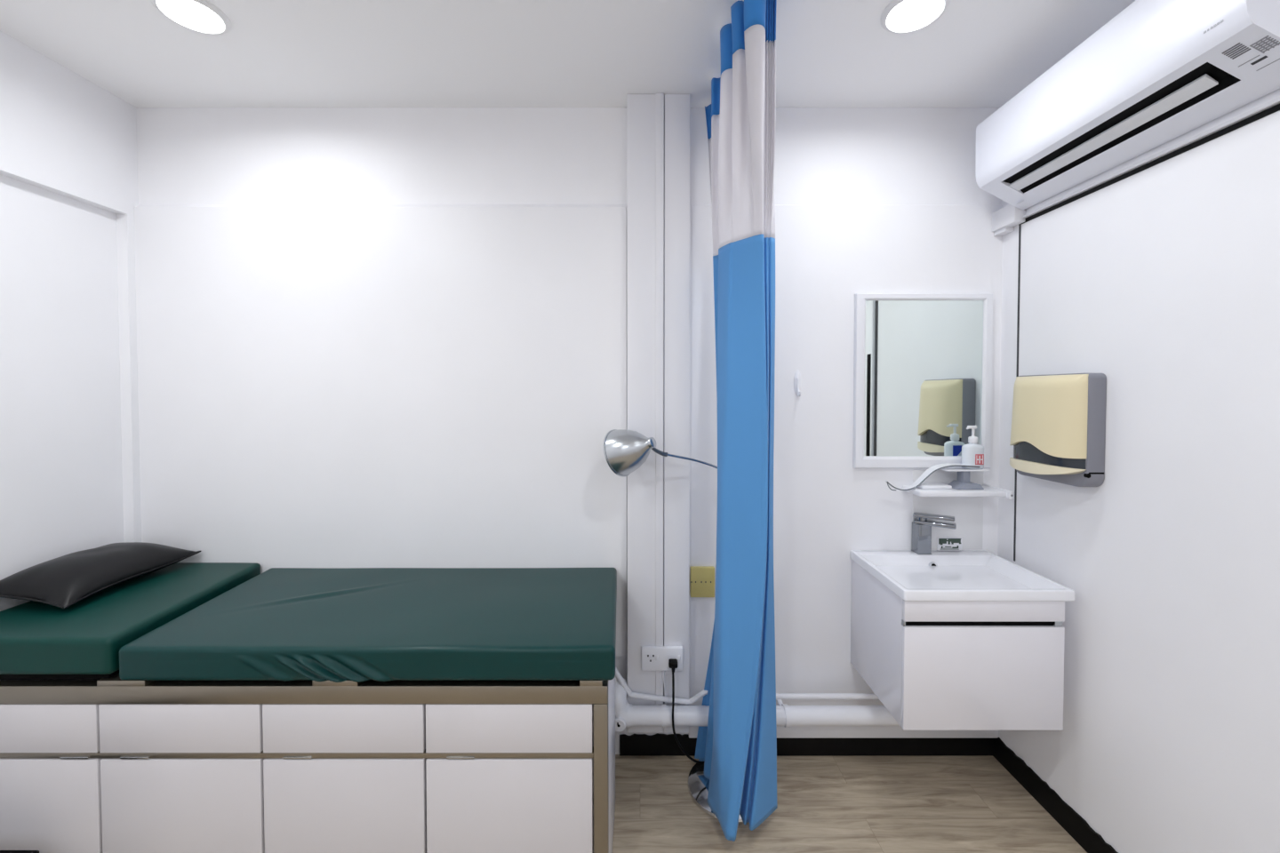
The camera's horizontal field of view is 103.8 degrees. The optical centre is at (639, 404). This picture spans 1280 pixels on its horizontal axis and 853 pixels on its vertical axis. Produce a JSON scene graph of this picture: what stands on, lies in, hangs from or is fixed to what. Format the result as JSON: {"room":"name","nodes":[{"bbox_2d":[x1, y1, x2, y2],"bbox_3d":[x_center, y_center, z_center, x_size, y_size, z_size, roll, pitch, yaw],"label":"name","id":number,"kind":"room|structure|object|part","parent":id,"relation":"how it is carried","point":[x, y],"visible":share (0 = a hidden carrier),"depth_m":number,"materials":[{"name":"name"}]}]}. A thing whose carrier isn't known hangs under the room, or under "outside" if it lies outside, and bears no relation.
{"room":"examination room","nodes":[
{"label":"examination room","id":0,"kind":"room"},
{"bbox_2d":[0,30,141,611],"bbox_3d":[-2.000,0.162,0.229,0.140,2.520,3.450,0,1,0],"label":"wall","id":1,"kind":"structure","parent":0,"point":[70,476],"depth_m":1.71,"materials":[{"name":"paint"}]},
{"bbox_2d":[0,0,1135,107],"bbox_3d":[-0.307,-1.148,0.199,3.645,0.100,3.690,0,1,0],"label":"ceiling","id":2,"kind":"structure","parent":0,"point":[274,53],"depth_m":1.59,"materials":[{"name":"white paint"}]},
{"bbox_2d":[150,0,231,34],"bbox_3d":[-1.285,-1.121,1.440,0.176,0.011,0.176,0,1,0],"label":"recessed light","id":3,"kind":"object","parent":2,"relation":"in","point":[201,16],"visible":1,"depth_m":1.45,"materials":[{"name":"white plastic"}]},
{"bbox_2d":[158,0,223,30],"bbox_3d":[-1.285,-1.124,1.440,0.142,0.002,0.142,0,1,0],"label":"diffuser","id":4,"kind":"object","parent":3,"relation":"attached to","point":[190,14],"depth_m":1.44,"materials":[{"name":"white plastic"}]},
{"bbox_2d":[880,0,951,33],"bbox_3d":[0.785,-1.120,1.435,0.176,0.011,0.176,0,1,0],"label":"recessed light","id":5,"kind":"object","parent":2,"relation":"in","point":[899,16],"visible":1,"depth_m":1.44,"materials":[{"name":"white plastic"}]},
{"bbox_2d":[887,0,943,29],"bbox_3d":[0.785,-1.124,1.435,0.142,0.002,0.142,0,1,0],"label":"diffuser","id":6,"kind":"object","parent":5,"relation":"attached to","point":[901,14],"depth_m":1.44,"materials":[{"name":"white plastic"}]},
{"bbox_2d":[136,107,1002,754],"bbox_3d":[-0.307,0.122,2.003,3.645,2.520,0.100,0,1,0],"label":"wall","id":7,"kind":"structure","parent":0,"point":[187,156],"depth_m":1.93,"materials":[{"name":"paint"}]},
{"bbox_2d":[134,204,626,656],"bbox_3d":[-0.991,0.107,1.944,1.878,1.751,0.018,0,1,0],"label":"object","id":8,"kind":"structure","parent":7,"relation":"attached to","point":[320,386],"depth_m":1.93,"materials":[{"name":"white paint"}]},
{"bbox_2d":[626,93,690,733],"bbox_3d":[0.068,0.051,1.903,0.232,2.372,0.096,0,1,0],"label":"column","id":9,"kind":"structure","parent":7,"relation":"attached to","point":[644,112],"depth_m":1.86,"materials":[{"name":"white paint"}]},
{"bbox_2d":[641,646,682,705],"bbox_3d":[0.083,1.023,1.872,0.153,0.236,0.023,0,1,0],"label":"double socket","id":10,"kind":"object","parent":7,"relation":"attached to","point":[653,658],"visible":0.89,"depth_m":1.86,"materials":[{"name":"white plastic"}]},
{"bbox_3d":[0.083,0.948,1.872,0.153,0.086,0.018,0,1,0],"label":"plate","id":11,"kind":"part","parent":10,"relation":"part of","materials":[{"name":"white plastic"}]},
{"bbox_2d":[690,566,714,597],"bbox_3d":[0.243,0.692,1.954,0.093,0.116,0.023,0,1,0],"label":"wall plate","id":12,"kind":"object","parent":7,"relation":"attached to","point":[702,578],"visible":1,"depth_m":1.94,"materials":[{"name":"yellow metal"}]},
{"bbox_2d":[615,665,879,704],"bbox_3d":[0.632,1.053,1.916,1.486,0.129,0.116,0,1,0],"label":"pipe","id":13,"kind":"object","parent":7,"relation":"attached to","point":[618,677],"visible":0.55,"depth_m":1.86,"materials":[{"name":"white paint"}]},
{"bbox_2d":[615,678,899,732],"bbox_3d":[0.626,1.107,1.887,1.498,0.156,0.174,0,1,0],"label":"pipe","id":14,"kind":"object","parent":7,"relation":"attached to","point":[627,716],"visible":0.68,"depth_m":1.82,"materials":[{"name":"white paint"}]},
{"bbox_2d":[793,369,801,396],"bbox_3d":[0.611,-0.081,1.929,0.029,0.104,0.038,0,1,0],"label":"wall hook","id":15,"kind":"object","parent":7,"relation":"attached to","point":[797,380],"visible":1,"depth_m":1.94,"materials":[{"name":"white plastic"}]},
{"bbox_2d":[619,733,992,756],"bbox_3d":[0.657,1.339,1.977,1.475,0.086,0.008,0,1,0],"label":"baseboard","id":16,"kind":"structure","parent":7,"relation":"attached to","point":[635,745],"depth_m":1.97,"materials":[{"name":"black plastic"}]},
{"bbox_2d":[688,726,999,737],"bbox_3d":[0.792,1.260,1.964,1.204,0.074,0.029,0,1,0],"label":"ledge","id":17,"kind":"object","parent":7,"relation":"attached to","point":[794,732],"visible":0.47,"depth_m":1.95,"materials":[{"name":"white paint"}]},
{"bbox_2d":[690,204,1002,705],"bbox_3d":[0.797,0.257,1.955,1.195,2.051,0.003,0,1,0],"label":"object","id":18,"kind":"structure","parent":7,"relation":"attached to","point":[826,508],"depth_m":1.95,"materials":[{"name":"paint"}]},
{"bbox_2d":[852,293,992,468],"bbox_3d":[1.090,-0.089,1.937,0.525,0.671,0.021,0,1,0],"label":"wall mirror","id":19,"kind":"object","parent":7,"relation":"attached to","point":[923,362],"visible":0.94,"depth_m":1.94,"materials":[{"name":"white mirror"}]},
{"bbox_2d":[850,560,1064,730],"bbox_3d":[1.076,0.814,1.769,0.502,0.410,0.397,0,1,0],"label":"vanity cabinet","id":20,"kind":"object","parent":7,"relation":"attached to","point":[933,666],"visible":0.87,"depth_m":1.57,"materials":[{"name":"white wood"}]},
{"bbox_2d":[850,550,1075,601],"bbox_3d":[1.087,0.629,1.761,0.534,0.108,0.405,0,1,0],"label":"washbasin","id":21,"kind":"object","parent":20,"relation":"in","point":[964,575],"visible":0.94,"depth_m":1.75,"materials":[{"name":"white ceramic"}]},
{"bbox_2d":[911,512,956,554],"bbox_3d":[1.118,0.497,1.914,0.149,0.150,0.070,1,1,24],"label":"tap","id":22,"kind":"object","parent":21,"relation":"on","point":[921,536],"visible":1,"depth_m":1.91,"materials":[{"name":"silver metal"}]},
{"bbox_3d":[1.117,0.428,1.909,0.136,0.012,0.042,1,2,32],"label":"lever","id":23,"kind":"part","parent":22,"relation":"part of","materials":[{"name":"silver metal"}]},
{"bbox_3d":[1.119,0.454,1.908,0.139,0.016,0.044,1,2,32],"label":"spout","id":24,"kind":"part","parent":22,"relation":"part of","materials":[{"name":"silver metal"}]},
{"bbox_3d":[1.077,0.860,1.581,0.501,0.326,0.018,0,1,0],"label":"drawer","id":25,"kind":"part","parent":20,"relation":"part of","materials":[{"name":"white"}]},
{"bbox_3d":[1.077,0.646,1.576,0.501,0.066,0.018,0,1,0],"label":"panel","id":26,"kind":"part","parent":20,"relation":"part of","materials":[{"name":"white"}]},
{"bbox_2d":[902,470,1013,549],"bbox_3d":[1.181,0.413,1.884,0.329,0.310,0.151,0,1,0],"label":"wall shelf","id":27,"kind":"object","parent":7,"relation":"attached to","point":[966,506],"visible":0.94,"depth_m":1.95,"materials":[{"name":"white plastic"}]},
{"bbox_2d":[912,482,951,489],"bbox_3d":[1.100,0.308,1.895,0.110,0.014,0.075,0,1,0],"label":"soap dish","id":28,"kind":"object","parent":27,"relation":"on","point":[924,485],"visible":0.91,"depth_m":1.86,"materials":[{"name":"white plastic"}]},
{"bbox_2d":[885,463,990,490],"bbox_3d":[1.103,0.273,1.890,0.383,0.096,0.083,0,1,0],"label":"stand","id":29,"kind":"object","parent":27,"relation":"on","point":[963,482],"visible":0.95,"depth_m":1.87,"materials":[{"name":"white plastic"}]},
{"bbox_3d":[1.218,0.275,1.892,0.027,0.056,0.040,0,1,0],"label":"stem","id":30,"kind":"part","parent":29,"relation":"part of","materials":[{"name":"grey plastic"}]},
{"bbox_2d":[961,425,983,469],"bbox_3d":[1.252,0.161,1.889,0.075,0.160,0.047,0,1,0],"label":"soap bottle","id":31,"kind":"object","parent":29,"relation":"on","point":[972,453],"visible":0.96,"depth_m":1.87,"materials":[{"name":"white plastic"}]},
{"bbox_2d":[936,537,962,551],"bbox_3d":[1.205,0.545,1.954,0.096,0.050,0.004,0,1,0],"label":"printed card","id":32,"kind":"object","parent":27,"relation":"attached to","point":[943,544],"visible":1,"depth_m":1.95,"materials":[{"name":"white paper"}]},
{"bbox_2d":[938,538,960,548],"bbox_3d":[1.205,0.544,1.952,0.087,0.044,0.001,0,1,0],"label":"print","id":33,"kind":"object","parent":32,"relation":"attached to","point":[943,543],"depth_m":1.95,"materials":[{"name":"grey paper"}]},
{"bbox_2d":[612,754,1087,852],"bbox_3d":[-0.307,1.472,0.259,3.645,0.100,3.690,0,1,0],"label":"floor","id":34,"kind":"structure","parent":0,"point":[827,804],"depth_m":1.71,"materials":[{"name":"brown wood"}]},
{"bbox_2d":[0,850,39,852],"bbox_3d":[-1.736,1.279,1.147,0.367,0.245,0.315,0,1,0],"label":"step stool","id":35,"kind":"object","parent":34,"relation":"on","point":[1,852],"visible":1,"depth_m":1.29,"materials":[{"name":"black"}]},
{"bbox_2d":[0,562,616,852],"bbox_3d":[-0.996,1.002,1.638,1.858,0.776,0.628,0,1,0],"label":"bed","id":36,"kind":"object","parent":34,"relation":"on","point":[179,708],"visible":0.98,"depth_m":1.35,"materials":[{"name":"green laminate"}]},
{"bbox_3d":[-1.667,0.868,1.352,0.429,0.132,0.020,0,1,0],"label":"drawer","id":37,"kind":"part","parent":36,"relation":"part of","materials":[{"name":"white laminate"}]},
{"bbox_3d":[-1.667,1.137,1.358,0.429,0.368,0.020,0,1,0],"label":"door","id":38,"kind":"part","parent":36,"relation":"part of","materials":[{"name":"white laminate"}]},
{"bbox_2d":[0,542,201,609],"bbox_3d":[-1.834,0.550,1.702,0.291,0.119,0.461,0,1,0],"label":"pillow","id":39,"kind":"object","parent":36,"relation":"on","point":[61,582],"visible":1,"depth_m":1.59,"materials":[{"name":"black leather"}]},
{"bbox_3d":[-1.381,0.744,1.362,0.127,0.016,0.051,0,1,0],"label":"hinge plate","id":40,"kind":"part","parent":36,"relation":"part of","materials":[{"name":"beige metal"}]},
{"bbox_3d":[-1.231,0.868,1.352,0.429,0.132,0.020,0,1,0],"label":"drawer","id":41,"kind":"part","parent":36,"relation":"part of","materials":[{"name":"white laminate"}]},
{"bbox_3d":[-1.231,1.137,1.358,0.429,0.368,0.020,0,1,0],"label":"door","id":42,"kind":"part","parent":36,"relation":"part of","materials":[{"name":"white laminate"}]},
{"bbox_3d":[-1.022,0.943,1.359,1.796,0.014,0.026,0,1,0],"label":"rail","id":43,"kind":"part","parent":36,"relation":"part of","materials":[{"name":"white laminate"}]},
{"bbox_3d":[-1.003,0.776,1.353,1.834,0.048,0.030,0,1,0],"label":"rail","id":44,"kind":"part","parent":36,"relation":"part of","materials":[{"name":"brown wood"}]},
{"bbox_3d":[-0.812,0.744,1.362,0.120,0.016,0.051,0,1,0],"label":"hinge plate","id":45,"kind":"part","parent":36,"relation":"part of","materials":[{"name":"beige metal"}]},
{"bbox_3d":[-0.794,0.868,1.352,0.429,0.132,0.020,0,1,0],"label":"drawer","id":46,"kind":"part","parent":36,"relation":"part of","materials":[{"name":"white laminate"}]},
{"bbox_3d":[-0.794,1.137,1.358,0.429,0.368,0.020,0,1,0],"label":"door","id":47,"kind":"part","parent":36,"relation":"part of","materials":[{"name":"white laminate"}]},
{"bbox_3d":[-0.350,0.868,1.352,0.445,0.132,0.020,0,1,0],"label":"drawer","id":48,"kind":"part","parent":36,"relation":"part of","materials":[{"name":"white laminate"}]},
{"bbox_3d":[-0.350,1.137,1.358,0.445,0.368,0.020,0,1,0],"label":"door","id":49,"kind":"part","parent":36,"relation":"part of","materials":[{"name":"white laminate"}]},
{"bbox_3d":[-0.130,0.744,1.362,0.060,0.016,0.051,0,1,0],"label":"hinge plate","id":50,"kind":"part","parent":36,"relation":"part of","materials":[{"name":"beige metal"}]},
{"bbox_3d":[-0.105,1.098,1.360,0.038,0.596,0.031,0,1,0],"label":"corner post","id":51,"kind":"part","parent":36,"relation":"part of","materials":[{"name":"beige metal"}]},
{"bbox_3d":[-0.094,1.071,1.558,0.016,0.642,0.364,0,1,0],"label":"panel","id":52,"kind":"part","parent":36,"relation":"part of","materials":[{"name":"white laminate"}]},
{"bbox_2d":[603,429,717,476],"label":"lamp","id":53,"kind":"object","parent":34,"relation":"on","point":[627,452],"depth_m":1.71,"materials":[{"name":"silver metal"}]},
{"bbox_3d":[-0.036,0.173,1.777,0.180,0.166,0.166,0,1,0],"label":"lamp shade","id":54,"kind":"part","parent":53,"relation":"part of","materials":[{"name":"silver metal"}]},
{"bbox_2d":[668,658,717,818],"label":"power cord","id":55,"kind":"object","parent":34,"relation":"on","point":[698,785],"depth_m":1.81,"materials":[{"name":"black plastic"}]},
{"bbox_3d":[0.213,1.156,1.832,0.204,0.394,0.048,0,1,-6],"label":"power cord","id":56,"kind":"part","parent":55,"relation":"part of","materials":[{"name":"black rubber"}]},
{"bbox_2d":[997,88,1279,852],"bbox_3d":[1.445,0.162,0.229,0.100,2.520,3.450,0,1,0],"label":"wall","id":57,"kind":"structure","parent":0,"point":[1162,281],"depth_m":1.33,"materials":[{"name":"paint"}]},
{"bbox_2d":[991,204,1025,236],"bbox_3d":[1.373,-0.690,1.874,0.042,0.088,0.120,0,1,0],"label":"pipe cover","id":58,"kind":"object","parent":57,"relation":"attached to","point":[1004,220],"visible":0.9,"depth_m":1.86,"materials":[{"name":"white paint"}]},
{"bbox_2d":[1013,224,1021,561],"bbox_3d":[1.394,-0.041,1.857,0.002,1.252,0.008,0,1,0],"label":"trim","id":59,"kind":"structure","parent":57,"relation":"attached to","point":[1020,226],"depth_m":1.85,"materials":[{"name":"grey"}]},
{"bbox_2d":[992,736,1118,852],"bbox_3d":[1.391,1.349,1.471,0.008,0.090,1.020,0,1,0],"label":"baseboard","id":60,"kind":"structure","parent":57,"relation":"attached to","point":[1071,821],"depth_m":1.69,"materials":[{"name":"black plastic"}]},
{"bbox_2d":[1009,373,1106,487],"bbox_3d":[1.335,0.077,1.649,0.120,0.349,0.296,0,1,0],"label":"paper towel dispenser","id":61,"kind":"object","parent":57,"relation":"attached to","point":[1058,431],"visible":1,"depth_m":1.55,"materials":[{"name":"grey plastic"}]},
{"bbox_2d":[975,0,1279,209],"bbox_3d":[1.301,-0.848,1.405,0.186,0.314,0.808,0,1,0],"label":"air conditioner","id":62,"kind":"object","parent":57,"relation":"attached to","point":[1157,72],"visible":1,"depth_m":1.28,"materials":[{"name":"white plastic"}]},
{"bbox_2d":[1003,62,1240,193],"bbox_3d":[1.286,-0.764,1.419,0.078,0.085,0.631,0,1,0],"label":"outlet","id":63,"kind":"object","parent":62,"relation":"attached to","point":[1200,84],"depth_m":1.32,"materials":[{"name":"black"}]},
{"bbox_2d":[1203,19,1223,33],"bbox_3d":[1.210,-0.797,1.060,0.002,0.004,0.036,0,1,0],"label":"print","id":64,"kind":"object","parent":62,"relation":"attached to","point":[1213,26],"depth_m":1.06,"materials":[{"name":"grey paint"}]},
{"bbox_2d":[1221,42,1251,59],"bbox_3d":[1.258,-0.745,1.059,0.025,0.014,0.032,0,1,0],"label":"grille","id":65,"kind":"object","parent":62,"relation":"attached to","point":[1229,51],"depth_m":1.06,"materials":[{"name":"grey plastic"}]},
{"bbox_2d":[1018,103,1279,224],"bbox_3d":[1.394,-0.650,1.166,0.002,0.014,1.361,0,1,0],"label":"trim","id":66,"kind":"structure","parent":57,"relation":"attached to","point":[1276,108],"depth_m":1.33,"materials":[{"name":"black plastic"}]},
{"bbox_2d":[1023,96,1279,217],"bbox_3d":[1.389,-0.663,1.163,0.012,0.010,1.355,0,1,0],"label":"trim","id":67,"kind":"structure","parent":57,"relation":"attached to","point":[1271,103],"depth_m":1.32,"materials":[{"name":"white paint"}]},
{"bbox_3d":[0.299,-1.100,0.949,0.018,0.029,1.948,0,1,0],"label":"track","id":68,"kind":"object","parent":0,"visible":0},
{"bbox_2d":[694,0,777,841],"bbox_3d":[0.344,0.117,1.605,0.231,2.447,0.623,0,1,-5],"label":"privacy curtain","id":69,"kind":"object","parent":68,"relation":"hanging from","point":[737,747],"visible":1,"depth_m":1.58,"materials":[{"name":"blue fabric"}]},
{"bbox_3d":[0.336,-0.755,1.591,0.188,0.458,0.587,0,1,0],"label":"net panel","id":70,"kind":"part","parent":69,"relation":"part of","materials":[{"name":"white fabric"}]}
]}

